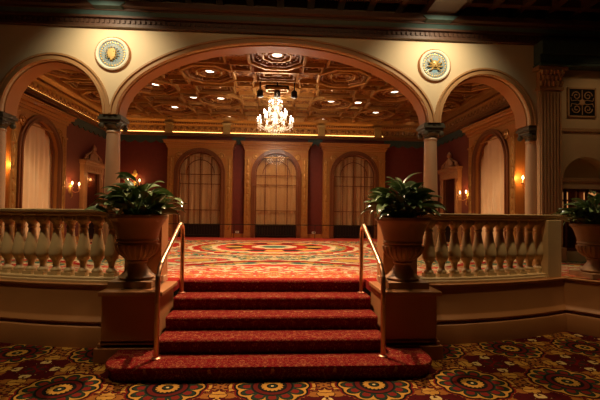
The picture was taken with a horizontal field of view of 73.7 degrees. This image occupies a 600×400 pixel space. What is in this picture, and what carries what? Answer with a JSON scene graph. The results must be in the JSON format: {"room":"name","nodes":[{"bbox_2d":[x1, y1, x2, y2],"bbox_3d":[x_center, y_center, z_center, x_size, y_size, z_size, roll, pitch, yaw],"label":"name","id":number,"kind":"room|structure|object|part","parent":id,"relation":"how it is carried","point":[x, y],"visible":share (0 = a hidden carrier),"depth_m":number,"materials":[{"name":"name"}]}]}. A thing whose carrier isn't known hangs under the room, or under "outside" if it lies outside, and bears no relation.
{"room":"event hall","nodes":[
{"label":"event hall","id":0,"kind":"room"},
{"bbox_2d":[0,279,106,347],"bbox_3d":[-5.860,1.459,4.973,6.902,0.800,1.414,1,-2,-15],"label":"wall","id":1,"kind":"structure","parent":0,"point":[39,313],"depth_m":5.26,"materials":[{"name":"beige stone"}]},
{"bbox_2d":[64,122,105,237],"bbox_3d":[-7.004,-1.024,11.694,0.150,4.550,6.850,1,-2,-4],"label":"wall","id":2,"kind":"structure","parent":0,"point":[80,142],"depth_m":12.50,"materials":[{"name":"red paint"}]},
{"bbox_2d":[4,93,76,243],"bbox_3d":[-6.607,-0.602,10.128,0.460,3.620,2.700,1,-2,-4],"label":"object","id":3,"kind":"structure","parent":2,"relation":"in","point":[54,121],"depth_m":9.79,"materials":[{"name":"brown wood"}]},
{"bbox_2d":[22,123,51,237],"bbox_3d":[-6.754,-0.399,10.113,0.120,3.130,1.600,1,-2,-4],"label":"curtain","id":4,"kind":"object","parent":3,"relation":"hanging from","point":[37,171],"visible":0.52,"depth_m":10.26,"materials":[{"name":"beige fabric"}]},
{"bbox_3d":[-6.729,-0.411,9.714,0.119,3.130,0.800,1,-2,-4],"label":"panel","id":5,"kind":"part","parent":4,"relation":"part of","materials":[{"name":"beige fabric"}]},
{"bbox_3d":[-6.779,-0.387,10.512,0.119,3.130,0.800,1,-2,-4],"label":"panel","id":6,"kind":"part","parent":4,"relation":"part of","materials":[{"name":"beige fabric"}]},
{"bbox_3d":[-6.548,-0.462,10.127,0.080,3.340,1.880,1,-2,-4],"label":"architrave","id":7,"kind":"part","parent":3,"relation":"part of","materials":[{"name":"red wood"}]},
{"bbox_3d":[-6.587,-2.276,10.180,0.460,0.270,2.700,1,-2,-4],"label":"cornice","id":8,"kind":"part","parent":3,"relation":"part of","materials":[{"name":"brown wood"}]},
{"bbox_2d":[24,74,105,130],"bbox_3d":[-6.774,-2.932,11.719,0.260,0.730,6.755,1,-2,-4],"label":"trim","id":9,"kind":"structure","parent":2,"relation":"attached to","point":[56,93],"depth_m":11.43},
{"bbox_2d":[68,181,80,196],"bbox_3d":[-6.858,-0.303,12.108,0.213,0.503,0.510,1,-2,-4],"label":"wall sconce","id":10,"kind":"object","parent":2,"relation":"attached to","point":[70,187],"visible":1,"depth_m":12.06,"materials":[{"name":"gold metal"}]},
{"bbox_2d":[59,109,105,138],"bbox_3d":[-6.873,-2.429,11.670,0.030,0.279,6.600,1,-2,-4],"label":"valance","id":11,"kind":"object","parent":2,"relation":"attached to","point":[81,124],"visible":0.71,"depth_m":13.21,"materials":[{"name":"teal paint"}]},
{"bbox_2d":[45,53,491,123],"bbox_3d":[-0.714,-3.261,12.157,12.600,0.100,6.850,1,-2,-4],"label":"ceiling","id":12,"kind":"structure","parent":0,"point":[248,74],"depth_m":11.41,"materials":[{"name":"brown wood"}]},
{"bbox_2d":[256,96,294,135],"bbox_3d":[-0.704,-2.545,11.510,1.110,1.370,1.110,1,-2,-4],"label":"chandelier","id":13,"kind":"object","parent":12,"relation":"hanging from","point":[275,124],"visible":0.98,"depth_m":11.44,"materials":[{"name":"clear glass"}]},
{"bbox_3d":[-0.705,-2.460,11.507,0.220,1.120,0.214,1,-2,-4],"label":"stem","id":14,"kind":"part","parent":13,"relation":"part of","materials":[{"name":"clear glass"}]},
{"bbox_2d":[271,54,282,57],"bbox_3d":[-0.523,-3.292,9.108,0.260,0.014,0.260,1,-2,-4],"label":"recessed light","id":15,"kind":"object","parent":12,"relation":"in","point":[272,55],"visible":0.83,"depth_m":9.11,"materials":[{"name":"white"}]},
{"bbox_2d":[257,82,297,98],"bbox_3d":[-0.615,-2.978,10.827,1.100,0.465,0.380,1,-2,-4],"label":"track light","id":16,"kind":"object","parent":12,"relation":"hanging from","point":[277,89],"visible":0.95,"depth_m":10.72,"materials":[{"name":"black metal"}]},
{"bbox_3d":[-0.612,-2.972,10.777,0.600,0.080,0.280,1,-2,-4],"label":"frame","id":17,"kind":"part","parent":16,"relation":"part of","materials":[{"name":"metal"}]},
{"bbox_2d":[120,136,423,233],"bbox_3d":[-0.955,-0.835,15.477,12.600,4.550,0.150,1,-2,-4],"label":"wall","id":18,"kind":"structure","parent":0,"point":[148,159],"depth_m":15.35,"materials":[{"name":"red paint"}]},
{"bbox_2d":[132,170,139,185],"bbox_3d":[-6.196,-0.717,14.963,0.510,0.863,0.213,1,-2,-4],"label":"wall sconce","id":19,"kind":"object","parent":18,"relation":"attached to","point":[135,173],"visible":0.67,"depth_m":15.01,"materials":[{"name":"gold metal"}]},
{"bbox_2d":[162,139,236,237],"bbox_3d":[-3.756,-0.419,14.983,2.700,3.620,0.460,1,-2,-4],"label":"window","id":20,"kind":"structure","parent":18,"relation":"in","point":[179,150],"depth_m":14.96,"materials":[{"name":"brown wood"}]},
{"bbox_3d":[-3.754,-0.281,14.919,1.880,3.340,0.080,1,-2,-4],"label":"architrave","id":21,"kind":"part","parent":20,"relation":"part of","materials":[{"name":"red wood"}]},
{"bbox_2d":[179,154,219,223],"bbox_3d":[-3.768,-0.209,15.121,1.600,3.130,0.061,1,-2,-4],"label":"curtain","id":22,"kind":"object","parent":20,"relation":"hanging from","point":[194,189],"visible":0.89,"depth_m":15.12,"materials":[{"name":"beige fabric"}]},
{"bbox_3d":[-4.167,-0.215,15.098,0.800,3.130,0.058,1,-2,-4],"label":"panel","id":23,"kind":"part","parent":22,"relation":"part of","materials":[{"name":"beige fabric"}]},
{"bbox_3d":[-3.368,-0.204,15.146,0.800,3.130,0.059,1,-2,-4],"label":"panel","id":24,"kind":"part","parent":22,"relation":"part of","materials":[{"name":"beige fabric"}]},
{"bbox_3d":[-3.736,-2.093,15.035,2.700,0.270,0.460,1,-2,-4],"label":"cornice","id":25,"kind":"part","parent":20,"relation":"part of","materials":[{"name":"brown wood"}]},
{"bbox_2d":[179,233,321,237],"bbox_3d":[-0.976,1.366,15.310,12.400,0.140,0.050,1,-2,-4],"label":"baseboard","id":26,"kind":"structure","parent":18,"relation":"attached to","point":[235,234],"depth_m":15.32,"materials":[{"name":"brown wood"}]},
{"bbox_2d":[120,134,423,148],"bbox_3d":[-0.932,-2.243,15.411,12.200,0.280,0.030,1,-2,-4],"label":"valance","id":27,"kind":"object","parent":18,"relation":"attached to","point":[129,138],"visible":0.73,"depth_m":15.31,"materials":[{"name":"green fabric"}]},
{"bbox_2d":[120,134,166,142],"bbox_3d":[-6.031,-2.315,15.092,1.980,0.278,0.030,1,-2,-4],"label":"drape","id":28,"kind":"object","parent":27,"relation":"hanging from","point":[129,138],"depth_m":15.08,"materials":[{"name":"teal fabric"}]},
{"bbox_2d":[232,137,244,144],"bbox_3d":[-2.349,-2.263,15.322,0.480,0.280,0.030,1,-2,-4],"label":"drape","id":29,"kind":"object","parent":27,"relation":"hanging from","point":[238,139],"depth_m":15.31,"materials":[{"name":"teal fabric"}]},
{"bbox_2d":[121,114,423,141],"bbox_3d":[-0.907,-2.750,15.332,12.425,0.730,0.260,1,-2,-4],"label":"trim","id":30,"kind":"structure","parent":18,"relation":"attached to","point":[141,125],"depth_m":15.31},
{"bbox_2d":[164,122,173,131],"bbox_3d":[-4.931,-2.727,15.054,0.320,0.400,0.200,1,-2,-4],"label":"bracket","id":31,"kind":"object","parent":30,"relation":"on","point":[168,125],"visible":0.73,"depth_m":14.98,"materials":[{"name":"brown wood"}]},
{"bbox_2d":[222,123,230,133],"bbox_3d":[-2.785,-2.697,15.188,0.320,0.400,0.200,1,-2,-4],"label":"bracket","id":32,"kind":"object","parent":30,"relation":"on","point":[226,126],"visible":0.8,"depth_m":15.11,"materials":[{"name":"brown wood"}]},
{"bbox_2d":[121,130,373,136],"bbox_3d":[-1.842,-2.525,15.209,10.150,0.014,0.025,1,-2,-4],"label":"lamp","id":33,"kind":"object","parent":30,"relation":"on","point":[121,130],"visible":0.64,"depth_m":15.19,"materials":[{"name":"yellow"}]},
{"bbox_2d":[317,126,325,135],"bbox_3d":[0.828,-2.647,15.413,0.320,0.400,0.200,1,-2,-4],"label":"bracket","id":34,"kind":"object","parent":30,"relation":"on","point":[321,129],"visible":0.79,"depth_m":15.34,"materials":[{"name":"brown wood"}]},
{"bbox_2d":[373,127,381,136],"bbox_3d":[3.023,-2.616,15.551,0.320,0.400,0.200,1,-2,-4],"label":"bracket","id":35,"kind":"object","parent":30,"relation":"on","point":[377,130],"visible":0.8,"depth_m":15.48,"materials":[{"name":"gold metal"}]},
{"bbox_2d":[168,141,376,238],"bbox_3d":[-0.940,-0.381,15.131,8.623,3.620,0.515,1,-2,-4],"label":"window","id":36,"kind":"structure","parent":18,"relation":"in","point":[256,152],"depth_m":15.11,"materials":[{"name":"brown wood"}]},
{"bbox_3d":[-0.944,1.164,14.842,8.623,0.515,0.031,1,-2,-4],"label":"guard rail","id":37,"kind":"part","parent":36,"relation":"part of","materials":[{"name":"metal"}]},
{"bbox_3d":[-0.941,0.922,14.849,8.600,0.031,0.031,1,-2,-4],"label":"rail","id":38,"kind":"part","parent":36,"relation":"part of","materials":[{"name":"metal"}]},
{"bbox_3d":[-0.900,-0.241,15.097,1.880,3.340,0.080,1,-2,-4],"label":"architrave","id":39,"kind":"part","parent":36,"relation":"part of","materials":[{"name":"red wood"}]},
{"bbox_2d":[256,155,295,224],"bbox_3d":[-0.913,-0.170,15.300,1.600,3.130,0.063,1,-2,-4],"label":"curtain","id":40,"kind":"object","parent":36,"relation":"hanging from","point":[280,204],"visible":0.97,"depth_m":15.30,"materials":[{"name":"beige fabric"}]},
{"bbox_3d":[-1.313,-0.175,15.275,0.800,3.130,0.062,1,-2,-4],"label":"panel","id":41,"kind":"part","parent":40,"relation":"part of","materials":[{"name":"beige fabric"}]},
{"bbox_3d":[-0.514,-0.164,15.325,0.800,3.130,0.055,1,-2,-5],"label":"panel","id":42,"kind":"part","parent":40,"relation":"part of","materials":[{"name":"beige fabric"}]},
{"bbox_3d":[-0.882,-2.053,15.213,2.700,0.270,0.460,1,-2,-4],"label":"cornice","id":43,"kind":"part","parent":36,"relation":"part of","materials":[{"name":"brown wood"}]},
{"bbox_2d":[319,142,390,238],"bbox_3d":[2.072,-0.338,15.347,2.700,3.620,0.460,1,-2,-4],"label":"window","id":44,"kind":"structure","parent":18,"relation":"in","point":[333,153],"depth_m":15.29,"materials":[{"name":"brown wood"}]},
{"bbox_2d":[334,157,372,224],"bbox_3d":[2.061,-0.128,15.486,1.600,3.130,0.063,1,-2,-4],"label":"curtain","id":45,"kind":"object","parent":44,"relation":"hanging from","point":[347,171],"visible":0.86,"depth_m":15.49,"materials":[{"name":"beige fabric"}]},
{"bbox_3d":[1.661,-0.134,15.460,0.800,3.130,0.055,1,-2,-5],"label":"panel","id":46,"kind":"part","parent":45,"relation":"part of","materials":[{"name":"beige fabric"}]},
{"bbox_3d":[2.460,-0.123,15.511,0.800,3.130,0.062,1,-2,-4],"label":"panel","id":47,"kind":"part","parent":45,"relation":"part of","materials":[{"name":"beige fabric"}]},
{"bbox_3d":[2.074,-0.200,15.283,1.880,3.340,0.080,1,-2,-4],"label":"architrave","id":48,"kind":"part","parent":44,"relation":"part of","materials":[{"name":"red wood"}]},
{"bbox_3d":[2.092,-2.012,15.399,2.700,0.270,0.460,1,-2,-4],"label":"cornice","id":49,"kind":"part","parent":44,"relation":"part of","materials":[{"name":"brown wood"}]},
{"bbox_2d":[0,295,599,399],"bbox_3d":[-0.229,1.924,3.236,18.000,0.100,10.600,1,-2,-4],"label":"floor","id":50,"kind":"structure","parent":0,"point":[562,365],"depth_m":4.24,"materials":[{"name":"carpet"}]},
{"bbox_2d":[93,281,176,363],"bbox_3d":[-2.018,1.491,4.991,0.775,0.830,0.740,1,-2,-4],"label":"pedestal","id":51,"kind":"object","parent":50,"relation":"on","point":[127,315],"visible":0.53,"depth_m":4.66,"materials":[{"name":"beige stone"}]},
{"bbox_2d":[84,172,186,288],"bbox_3d":[-2.080,0.364,5.097,1.133,1.427,1.197,-1,-2,39],"label":"potted plant","id":52,"kind":"object","parent":51,"relation":"on","point":[137,232],"visible":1,"depth_m":4.93,"materials":[{"name":"green plant"}]},
{"bbox_2d":[105,279,431,381],"bbox_3d":[-0.333,1.526,4.995,3.600,0.800,1.580,1,-2,-4],"label":"staircase","id":53,"kind":"structure","parent":50,"relation":"on","point":[218,329],"depth_m":4.66,"materials":[{"name":"carpet"}]},
{"bbox_2d":[151,222,184,360],"bbox_3d":[-1.597,1.018,4.961,0.100,1.463,1.260,1,-2,-4],"label":"handrail","id":54,"kind":"object","parent":53,"relation":"on","point":[180,225],"visible":1,"depth_m":4.46,"materials":[{"name":"gold metal"}]},
{"bbox_2d":[358,224,386,357],"bbox_3d":[0.908,1.053,5.118,0.100,1.463,1.260,1,-2,-4],"label":"handrail","id":55,"kind":"object","parent":53,"relation":"on","point":[363,228],"visible":1,"depth_m":4.61,"materials":[{"name":"gold metal"}]},
{"bbox_2d":[369,281,442,359],"bbox_3d":[1.350,1.538,5.201,0.755,0.830,0.740,1,-2,-4],"label":"pedestal","id":56,"kind":"object","parent":50,"relation":"on","point":[411,314],"visible":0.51,"depth_m":4.87,"materials":[{"name":"beige stone"}]},
{"bbox_2d":[361,173,446,288],"bbox_3d":[1.376,0.378,5.314,1.113,1.495,1.117,0,-2,18],"label":"potted plant","id":57,"kind":"object","parent":56,"relation":"on","point":[402,232],"visible":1,"depth_m":5.09,"materials":[{"name":"green plant"}]},
{"bbox_2d":[0,0,599,260],"bbox_3d":[-0.508,-1.421,8.456,18.000,5.500,0.450,1,-2,-4],"label":"wall","id":58,"kind":"structure","parent":0,"point":[580,150],"depth_m":8.43,"materials":[{"name":"beige paint"}]},
{"bbox_2d":[3,61,96,115],"bbox_3d":[-4.931,-2.264,8.223,1.970,1.065,0.370,1,-2,-4],"label":"trim","id":59,"kind":"structure","parent":58,"relation":"attached to","point":[14,95],"depth_m":8.15,"materials":[{"name":"beige stone"}]},
{"bbox_2d":[0,52,109,113],"bbox_3d":[-4.914,-2.337,7.958,2.230,1.195,0.065,1,-2,-4],"label":"trim","id":60,"kind":"structure","parent":58,"relation":"attached to","point":[16,69],"depth_m":7.96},
{"bbox_2d":[94,37,130,71],"bbox_3d":[-3.768,-2.934,8.042,0.720,0.720,0.098,1,-2,-4],"label":"wall medallion","id":61,"kind":"object","parent":58,"relation":"attached to","point":[112,54],"visible":1,"depth_m":8.03,"materials":[{"name":"beige stone"}]},
{"bbox_2d":[50,53,487,122],"bbox_3d":[-0.714,-3.171,12.130,11.593,0.080,7.206,1,-2,-4],"label":"trim","id":62,"kind":"structure","parent":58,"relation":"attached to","point":[258,60],"depth_m":11.64,"materials":[{"name":"brown wood"}]},
{"bbox_2d":[109,36,434,122],"bbox_3d":[-0.480,-2.525,8.243,6.670,1.695,0.065,1,-2,-4],"label":"trim","id":63,"kind":"structure","parent":58,"relation":"attached to","point":[133,76],"depth_m":8.24,"materials":[{"name":"beige paint"}]},
{"bbox_2d":[118,45,426,125],"bbox_3d":[-0.497,-2.452,8.508,6.410,1.565,0.370,1,-2,-4],"label":"trim","id":64,"kind":"structure","parent":58,"relation":"attached to","point":[158,71],"depth_m":8.48,"materials":[{"name":"brown wood"}]},
{"bbox_2d":[87,0,457,23],"bbox_3d":[-0.453,-3.741,8.078,7.320,0.085,0.350,1,-2,-4],"label":"trim","id":65,"kind":"structure","parent":58,"relation":"attached to","point":[115,5],"depth_m":7.83,"materials":[{"name":"teal paint"}]},
{"bbox_2d":[0,6,599,44],"bbox_3d":[-0.464,-3.519,8.216,18.000,0.200,0.160,1,-2,-4],"label":"trim","id":66,"kind":"structure","parent":58,"relation":"attached to","point":[6,17],"depth_m":8.20,"materials":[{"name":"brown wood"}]},
{"bbox_2d":[0,0,599,30],"bbox_3d":[-0.455,-3.754,8.123,18.000,0.135,0.360,1,-2,-4],"label":"trim","id":67,"kind":"structure","parent":58,"relation":"attached to","point":[133,6],"depth_m":8.02,"materials":[{"name":"brown wood"}]},
{"bbox_2d":[418,49,450,82],"bbox_3d":[2.849,-2.842,8.446,0.720,0.720,0.117,1,-2,-4],"label":"wall medallion","id":68,"kind":"object","parent":58,"relation":"attached to","point":[434,65],"visible":1,"depth_m":8.44,"materials":[{"name":"beige stone"}]},
{"bbox_2d":[434,68,536,125],"bbox_3d":[3.948,-2.214,8.512,2.230,1.195,0.065,1,-2,-4],"label":"trim","id":69,"kind":"structure","parent":58,"relation":"attached to","point":[512,81],"depth_m":8.52,"materials":[{"name":"beige paint"}]},
{"bbox_2d":[447,76,527,128],"bbox_3d":[3.930,-2.141,8.777,1.970,1.065,0.370,1,-2,-4],"label":"trim","id":70,"kind":"structure","parent":58,"relation":"attached to","point":[519,112],"depth_m":8.78,"materials":[{"name":"beige stone"}]},
{"bbox_2d":[533,40,599,70],"bbox_3d":[6.771,-3.061,8.587,3.500,0.520,0.300,1,-2,-4],"label":"trim","id":71,"kind":"structure","parent":58,"relation":"attached to","point":[575,55],"depth_m":8.40,"materials":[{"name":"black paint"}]},
{"bbox_2d":[562,128,599,132],"bbox_3d":[7.053,-1.493,8.688,2.880,0.080,0.040,1,-2,-4],"label":"trim","id":72,"kind":"structure","parent":58,"relation":"attached to","point":[563,129],"depth_m":8.61,"materials":[{"name":"beige paint"}]},
{"bbox_2d":[563,189,599,250],"bbox_3d":[6.209,0.464,8.897,1.285,1.520,0.240,1,-2,-4],"label":"window","id":73,"kind":"structure","parent":58,"relation":"in","point":[569,238],"depth_m":8.81,"materials":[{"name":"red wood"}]},
{"bbox_2d":[567,192,595,207],"bbox_3d":[6.226,0.010,8.927,0.780,0.350,0.030,1,-2,-4],"label":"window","id":74,"kind":"structure","parent":73,"relation":"attached to","point":[567,192],"depth_m":8.92,"materials":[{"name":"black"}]},
{"bbox_2d":[563,178,599,181],"bbox_3d":[7.040,-0.413,8.665,2.880,0.080,0.040,1,-2,-4],"label":"trim","id":75,"kind":"structure","parent":58,"relation":"attached to","point":[564,179],"depth_m":8.58,"materials":[{"name":"beige paint"}]},
{"bbox_2d":[567,87,596,117],"bbox_3d":[6.093,-2.107,8.639,0.640,0.640,0.054,1,-2,-4],"label":"air vent","id":76,"kind":"object","parent":58,"relation":"in","point":[581,102],"visible":1,"depth_m":8.64,"materials":[{"name":"black metal"}]},
{"bbox_2d":[1,237,599,291],"bbox_3d":[-0.635,1.332,9.869,17.600,0.120,11.350,1,-2,-4],"label":"floor","id":77,"kind":"structure","parent":0,"point":[205,257],"depth_m":7.95,"materials":[{"name":"carpet"}]},
{"bbox_2d":[0,111,17,257],"bbox_3d":[-6.121,-0.300,8.064,0.460,2.900,0.460,1,-2,-4],"label":"column","id":78,"kind":"structure","parent":77,"relation":"on","point":[6,119],"depth_m":8.06,"materials":[{"name":"stone"}]},
{"bbox_2d":[0,208,168,282],"bbox_3d":[-3.386,0.618,5.670,3.125,0.985,0.538,0,-2,6],"label":"balustrade","id":79,"kind":"object","parent":77,"relation":"on","point":[19,247],"visible":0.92,"depth_m":5.49,"materials":[{"name":"stone"}]},
{"bbox_3d":[-3.392,1.072,5.637,3.124,0.075,0.478,0,-2,8],"label":"rail","id":80,"kind":"part","parent":79,"relation":"part of","materials":[{"name":"stone"}]},
{"bbox_3d":[-3.381,0.172,5.665,3.126,0.095,0.488,0,-2,8],"label":"rail","id":81,"kind":"part","parent":79,"relation":"part of","materials":[{"name":"stone"}]},
{"bbox_2d":[78,145,104,239],"bbox_3d":[-6.933,-0.280,13.406,0.253,3.170,1.620,1,-2,-4],"label":"door frame","id":82,"kind":"structure","parent":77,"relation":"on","point":[91,170],"depth_m":13.26,"materials":[{"name":"wood"}]},
{"bbox_2d":[87,173,96,207],"bbox_3d":[-7.017,0.203,13.386,0.030,2.200,0.980,1,-2,-4],"label":"mirror","id":83,"kind":"object","parent":82,"relation":"attached to","point":[92,177],"depth_m":13.43,"materials":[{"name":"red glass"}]},
{"bbox_3d":[-7.010,0.217,13.842,0.100,2.200,0.070,1,-2,-4],"label":"frame","id":84,"kind":"part","parent":82,"relation":"part of","materials":[{"name":"red wood"}]},
{"bbox_2d":[97,114,128,258],"bbox_3d":[-3.856,-0.268,8.206,0.460,2.900,0.460,1,-2,-4],"label":"column","id":85,"kind":"structure","parent":77,"relation":"on","point":[113,123],"depth_m":8.10,"materials":[{"name":"stone"}]},
{"bbox_2d":[178,224,219,236],"bbox_3d":[-3.776,1.141,14.958,1.520,0.500,0.065,1,-2,-4],"label":"panel","id":86,"kind":"object","parent":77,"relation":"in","point":[191,230],"visible":0.83,"depth_m":14.97,"materials":[{"name":"metal"}]},
{"bbox_2d":[255,225,295,237],"bbox_3d":[-0.922,1.181,15.136,1.520,0.500,0.065,1,-2,-4],"label":"floor vent","id":87,"kind":"object","parent":77,"relation":"in","point":[260,230],"visible":0.98,"depth_m":15.14,"materials":[{"name":"metal"}]},
{"bbox_2d":[334,226,372,238],"bbox_3d":[2.052,1.222,15.322,1.520,0.500,0.065,1,-2,-4],"label":"floor vent","id":88,"kind":"object","parent":77,"relation":"in","point":[339,231],"visible":0.78,"depth_m":15.32,"materials":[{"name":"metal"}]},
{"bbox_2d":[416,123,444,260],"bbox_3d":[2.811,-0.175,8.622,0.460,2.900,0.460,1,-2,-4],"label":"column","id":89,"kind":"structure","parent":77,"relation":"on","point":[430,132],"depth_m":8.52,"materials":[{"name":"stone"}]},
{"bbox_2d":[437,152,462,243],"bbox_3d":[5.225,-0.116,14.015,0.253,3.170,1.620,1,-2,-4],"label":"door frame","id":90,"kind":"structure","parent":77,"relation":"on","point":[450,175],"depth_m":13.89,"materials":[{"name":"wood"}]},
{"bbox_3d":[5.234,0.383,14.457,0.100,2.200,0.070,1,-2,-4],"label":"frame","id":91,"kind":"part","parent":90,"relation":"part of","materials":[{"name":"red wood"}]},
{"bbox_2d":[446,179,453,212],"bbox_3d":[5.298,0.370,14.005,0.030,2.200,0.980,1,-2,-4],"label":"door","id":92,"kind":"structure","parent":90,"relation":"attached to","point":[449,182],"depth_m":14.07,"materials":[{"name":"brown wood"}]},
{"bbox_3d":[5.291,0.356,13.549,0.100,2.200,0.070,1,-2,-4],"label":"frame","id":93,"kind":"part","parent":90,"relation":"part of","materials":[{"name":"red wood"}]},
{"bbox_2d":[377,213,561,283],"bbox_3d":[2.636,0.701,6.046,3.125,0.985,0.538,1,-2,-14],"label":"balustrade","id":94,"kind":"object","parent":77,"relation":"on","point":[540,248],"visible":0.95,"depth_m":5.93,"materials":[{"name":"stone"}]},
{"bbox_3d":[2.633,1.155,6.014,3.124,0.075,0.478,1,-2,-15],"label":"rail","id":95,"kind":"part","parent":94,"relation":"part of","materials":[{"name":"stone"}]},
{"bbox_3d":[2.644,0.256,6.041,3.126,0.095,0.488,1,-2,-15],"label":"rail","id":96,"kind":"part","parent":94,"relation":"part of","materials":[{"name":"stone"}]},
{"bbox_2d":[516,125,536,232],"bbox_3d":[5.096,-0.144,8.765,0.460,2.900,0.460,1,-2,-4],"label":"column","id":97,"kind":"structure","parent":77,"relation":"on","point":[528,133],"depth_m":8.67,"materials":[{"name":"stone"}]},
{"bbox_2d":[533,65,568,261],"bbox_3d":[5.323,-0.765,8.471,0.660,4.130,0.213,1,-2,-4],"label":"fluted pilaster","id":98,"kind":"object","parent":77,"relation":"on","point":[549,82],"visible":0.81,"depth_m":8.47,"materials":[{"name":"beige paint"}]},
{"bbox_2d":[551,189,599,278],"bbox_3d":[4.751,0.522,6.464,1.129,1.420,1.165,1,-2,-4],"label":"potted plant","id":99,"kind":"object","parent":77,"relation":"on","point":[587,233],"visible":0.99,"depth_m":6.34,"materials":[{"name":"green plant"}]},
{"bbox_2d":[308,139,321,145],"bbox_3d":[0.590,-2.224,15.506,0.550,0.275,0.030,1,-2,-4],"label":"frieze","id":100,"kind":"object","parent":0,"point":[315,141],"depth_m":15.49,"materials":[{"name":"teal paint"}]},
{"bbox_2d":[122,0,599,20],"bbox_3d":[-0.157,-4.192,3.449,18.000,0.460,10.650,1,-2,-4],"label":"ceiling","id":101,"kind":"structure","parent":0,"point":[570,9],"depth_m":8.13,"materials":[{"name":"brown wood"}]},
{"bbox_2d":[384,141,423,148],"bbox_3d":[4.228,-2.171,15.733,1.860,0.280,0.030,1,-2,-4],"label":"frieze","id":102,"kind":"object","parent":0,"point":[407,144],"depth_m":15.71,"materials":[{"name":"teal paint"}]},
{"bbox_2d":[437,134,468,235],"bbox_3d":[5.520,-0.850,12.477,0.150,4.550,6.850,1,-2,-4],"label":"wall","id":103,"kind":"structure","parent":0,"point":[458,147],"depth_m":13.52,"materials":[{"name":"red paint"}]},
{"bbox_2d":[437,123,473,145],"bbox_3d":[5.432,-2.258,12.438,0.030,0.280,6.600,1,-2,-4],"label":"valance","id":104,"kind":"object","parent":103,"relation":"attached to","point":[454,135],"visible":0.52,"depth_m":14.11,"materials":[{"name":"teal paint"}]},
{"bbox_2d":[458,191,467,204],"bbox_3d":[5.303,-0.053,12.865,0.213,0.503,0.510,1,-2,-4],"label":"wall sconce","id":105,"kind":"object","parent":103,"relation":"attached to","point":[466,192],"visible":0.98,"depth_m":12.84,"materials":[{"name":"gold metal"}]},
{"bbox_2d":[437,88,509,138],"bbox_3d":[5.342,-2.763,12.470,0.260,0.730,6.755,1,-2,-4],"label":"trim","id":106,"kind":"structure","parent":103,"relation":"attached to","point":[489,102],"depth_m":12.23,"materials":[{"name":"brown wood"}]},
{"bbox_2d":[460,107,524,244],"bbox_3d":[5.295,-0.430,11.092,0.460,3.620,2.700,1,-2,-4],"label":"arched window surround","id":107,"kind":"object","parent":103,"relation":"in","point":[502,125],"depth_m":10.33,"materials":[{"name":"brown wood"}]},
{"bbox_3d":[5.315,-2.104,11.143,0.460,0.270,2.700,1,-2,-4],"label":"cornice","id":108,"kind":"part","parent":107,"relation":"part of","materials":[{"name":"brown wood"}]},
{"bbox_3d":[5.234,-0.291,11.084,0.080,3.340,1.880,1,-2,-4],"label":"architrave","id":109,"kind":"part","parent":107,"relation":"part of","materials":[{"name":"red wood"}]},
{"bbox_2d":[481,136,503,243],"bbox_3d":[5.437,-0.223,11.095,0.119,3.130,1.600,1,-2,-4],"label":"curtain","id":110,"kind":"object","parent":107,"relation":"hanging from","point":[492,161],"visible":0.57,"depth_m":11.22,"materials":[{"name":"beige fabric"}]},
{"bbox_3d":[5.412,-0.211,11.494,0.119,3.130,0.800,1,-2,-4],"label":"panel","id":111,"kind":"part","parent":110,"relation":"part of","materials":[{"name":"beige fabric"}]},
{"bbox_3d":[5.462,-0.235,10.696,0.118,3.130,0.800,1,-2,-4],"label":"panel","id":112,"kind":"part","parent":110,"relation":"part of","materials":[{"name":"beige fabric"}]},
{"bbox_2d":[429,277,599,344],"bbox_3d":[5.152,1.613,5.661,6.902,0.800,1.414,0,-2,8],"label":"wall","id":113,"kind":"structure","parent":0,"point":[479,312],"depth_m":5.79,"materials":[{"name":"beige stone"}]}
]}

